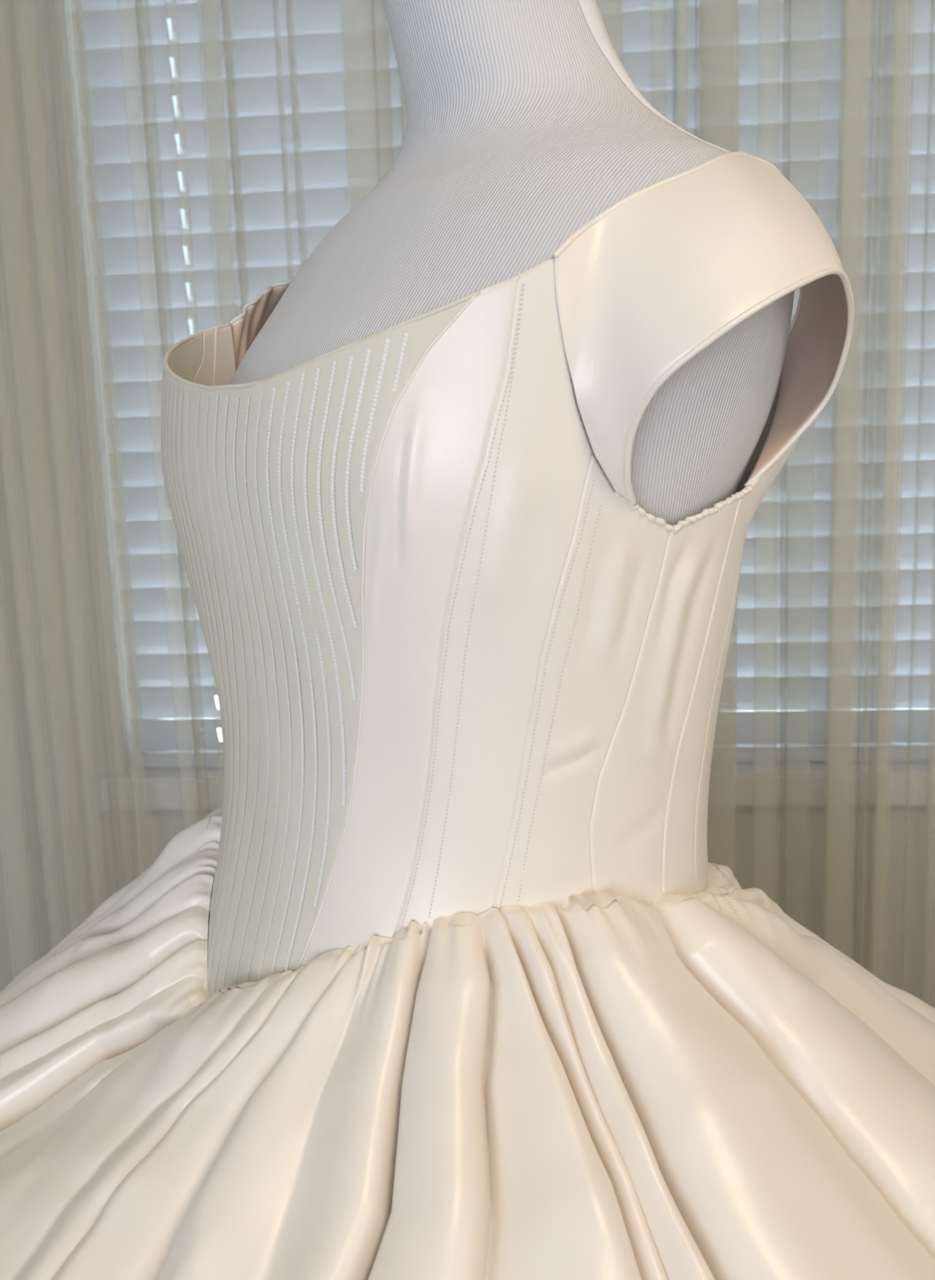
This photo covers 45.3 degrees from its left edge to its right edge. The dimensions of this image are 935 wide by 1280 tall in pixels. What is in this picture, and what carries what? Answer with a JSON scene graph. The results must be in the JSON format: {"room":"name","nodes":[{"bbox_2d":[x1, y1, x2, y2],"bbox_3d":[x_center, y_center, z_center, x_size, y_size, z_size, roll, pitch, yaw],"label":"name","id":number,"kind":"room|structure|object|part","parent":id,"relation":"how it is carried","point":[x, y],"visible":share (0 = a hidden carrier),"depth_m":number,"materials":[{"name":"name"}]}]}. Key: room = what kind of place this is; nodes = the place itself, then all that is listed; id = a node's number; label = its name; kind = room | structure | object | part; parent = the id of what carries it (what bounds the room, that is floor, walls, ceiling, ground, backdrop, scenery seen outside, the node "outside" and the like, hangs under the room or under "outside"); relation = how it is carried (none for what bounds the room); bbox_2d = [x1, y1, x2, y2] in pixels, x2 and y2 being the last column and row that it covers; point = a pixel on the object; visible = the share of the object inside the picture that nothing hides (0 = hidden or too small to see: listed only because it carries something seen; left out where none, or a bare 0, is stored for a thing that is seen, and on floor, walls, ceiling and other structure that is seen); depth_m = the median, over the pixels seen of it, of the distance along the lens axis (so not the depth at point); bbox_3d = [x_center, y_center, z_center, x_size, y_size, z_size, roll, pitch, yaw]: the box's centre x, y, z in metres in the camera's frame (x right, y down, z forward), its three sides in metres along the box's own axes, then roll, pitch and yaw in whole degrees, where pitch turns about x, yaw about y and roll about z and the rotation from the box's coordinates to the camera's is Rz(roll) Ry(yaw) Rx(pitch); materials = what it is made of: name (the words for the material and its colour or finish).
{"room":"workspace","nodes":[
{"label":"workspace","id":0,"kind":"room"},
{"bbox_2d":[0,0,934,1008],"bbox_3d":[0.387,-0.183,1.502,4.620,2.500,0.160,-1,9,5],"label":"wall","id":1,"kind":"structure","parent":0,"point":[860,879],"depth_m":1.50,"materials":[{"name":"white paint"}]},
{"bbox_2d":[71,0,934,767],"bbox_3d":[0.465,-0.466,1.408,1.915,1.268,0.050,-1,9,5],"label":"window blind","id":2,"kind":"object","parent":1,"relation":"attached to","point":[292,113],"visible":0.52,"depth_m":1.44,"materials":[{"name":"white plastic"}]},
{"bbox_3d":[-0.364,-0.431,1.485,0.002,1.215,0.002,6,12,41],"label":"lift cord","id":3,"kind":"part","parent":2,"relation":"part of","materials":[{"name":"white fabric"}]},
{"bbox_3d":[0.486,0.151,1.503,1.915,0.019,0.024,-1,9,5],"label":"rail","id":4,"kind":"part","parent":2,"relation":"part of","materials":[{"name":"white plastic"}]},
{"bbox_2d":[97,760,934,810],"bbox_3d":[0.492,0.180,1.541,1.992,0.045,0.182,-1,9,5],"label":"window sill","id":5,"kind":"structure","parent":1,"relation":"attached to","point":[847,783],"depth_m":1.47,"materials":[{"name":"white"}]},
{"bbox_2d":[153,742,934,751],"bbox_3d":[0.474,-0.480,1.489,1.932,1.276,0.035,-1,9,5],"label":"window","id":6,"kind":"structure","parent":1,"relation":"in","point":[922,742],"depth_m":1.57,"materials":[{"name":"white"}]},
{"bbox_3d":[0.250,1.431,-0.318,4.620,0.100,4.280,-1,9,5],"label":"floor","id":7,"kind":"structure","parent":0,"visible":0},
{"bbox_2d":[230,0,794,525],"bbox_3d":[0.008,0.376,0.626,0.340,1.700,0.340,-1,9,5],"label":"mannequin","id":8,"kind":"object","parent":7,"relation":"on","point":[526,122],"visible":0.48,"depth_m":0.47,"materials":[{"name":"white fabric"}]},
{"bbox_2d":[0,151,934,1279],"bbox_3d":[0.013,0.492,0.644,1.148,1.419,1.148,-1,9,5],"label":"gown","id":9,"kind":"object","parent":8,"relation":"on","point":[453,975],"visible":0.96,"depth_m":0.43,"materials":[{"name":"beige fabric"}]},
{"bbox_3d":[-0.137,-0.020,0.589,0.024,0.290,0.097,-3,9,-9],"label":"panel","id":10,"kind":"part","parent":9,"relation":"part of","materials":[{"name":"beige fabric"}]},
{"bbox_3d":[-0.127,-0.037,0.616,0.028,0.273,0.084,-1,9,5],"label":"panel","id":11,"kind":"part","parent":9,"relation":"part of","materials":[{"name":"beige fabric"}]},
{"bbox_3d":[-0.068,0.009,0.525,0.171,0.325,0.197,-1,9,5],"label":"corded panel","id":12,"kind":"part","parent":9,"relation":"part of","materials":[{"name":"beige fabric"}]},
{"bbox_3d":[-0.030,0.009,0.437,0.108,0.281,0.024,3,11,30],"label":"panel","id":13,"kind":"part","parent":9,"relation":"part of","materials":[{"name":"beige fabric"}]},
{"bbox_3d":[0.006,-0.006,0.430,0.084,0.264,0.028,-1,9,5],"label":"panel","id":14,"kind":"part","parent":9,"relation":"part of","materials":[{"name":"beige fabric"}]},
{"bbox_3d":[0.044,0.022,0.447,0.075,0.190,0.032,-1,9,5],"label":"underarm panel","id":15,"kind":"part","parent":9,"relation":"part of","materials":[{"name":"beige fabric"}]},
{"bbox_3d":[0.086,0.031,0.475,0.075,0.182,0.027,-9,11,-37],"label":"panel","id":16,"kind":"part","parent":9,"relation":"part of","materials":[{"name":"beige fabric"}]},
{"bbox_3d":[0.114,0.018,0.505,0.069,0.218,0.028,-9,12,-38],"label":"panel","id":17,"kind":"part","parent":9,"relation":"part of","materials":[{"name":"beige fabric"}]},
{"bbox_3d":[0.133,-0.002,0.538,0.058,0.276,0.076,-1,9,5],"label":"panel","id":18,"kind":"part","parent":9,"relation":"part of","materials":[{"name":"beige fabric"}]},
{"bbox_3d":[0.125,-0.010,0.607,0.047,0.280,0.089,-6,10,-23],"label":"panel","id":19,"kind":"part","parent":9,"relation":"part of","materials":[{"name":"beige fabric"}]},
{"label":"outside","id":20,"kind":"structure","parent":0,"visible":0},
{"bbox_2d":[166,696,915,741],"bbox_3d":[1.102,-0.130,11.934,28.000,0.050,20.300,-1,9,5],"label":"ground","id":21,"kind":"structure","parent":20,"point":[219,730],"depth_m":7.71,"materials":[{"name":"white"}]},
{"bbox_2d":[166,0,195,335],"bbox_3d":[0.769,-2.485,8.833,24.000,5.700,0.300,-1,9,5],"label":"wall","id":22,"kind":"structure","parent":21,"relation":"on","point":[168,20],"depth_m":8.76,"materials":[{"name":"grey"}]}
]}

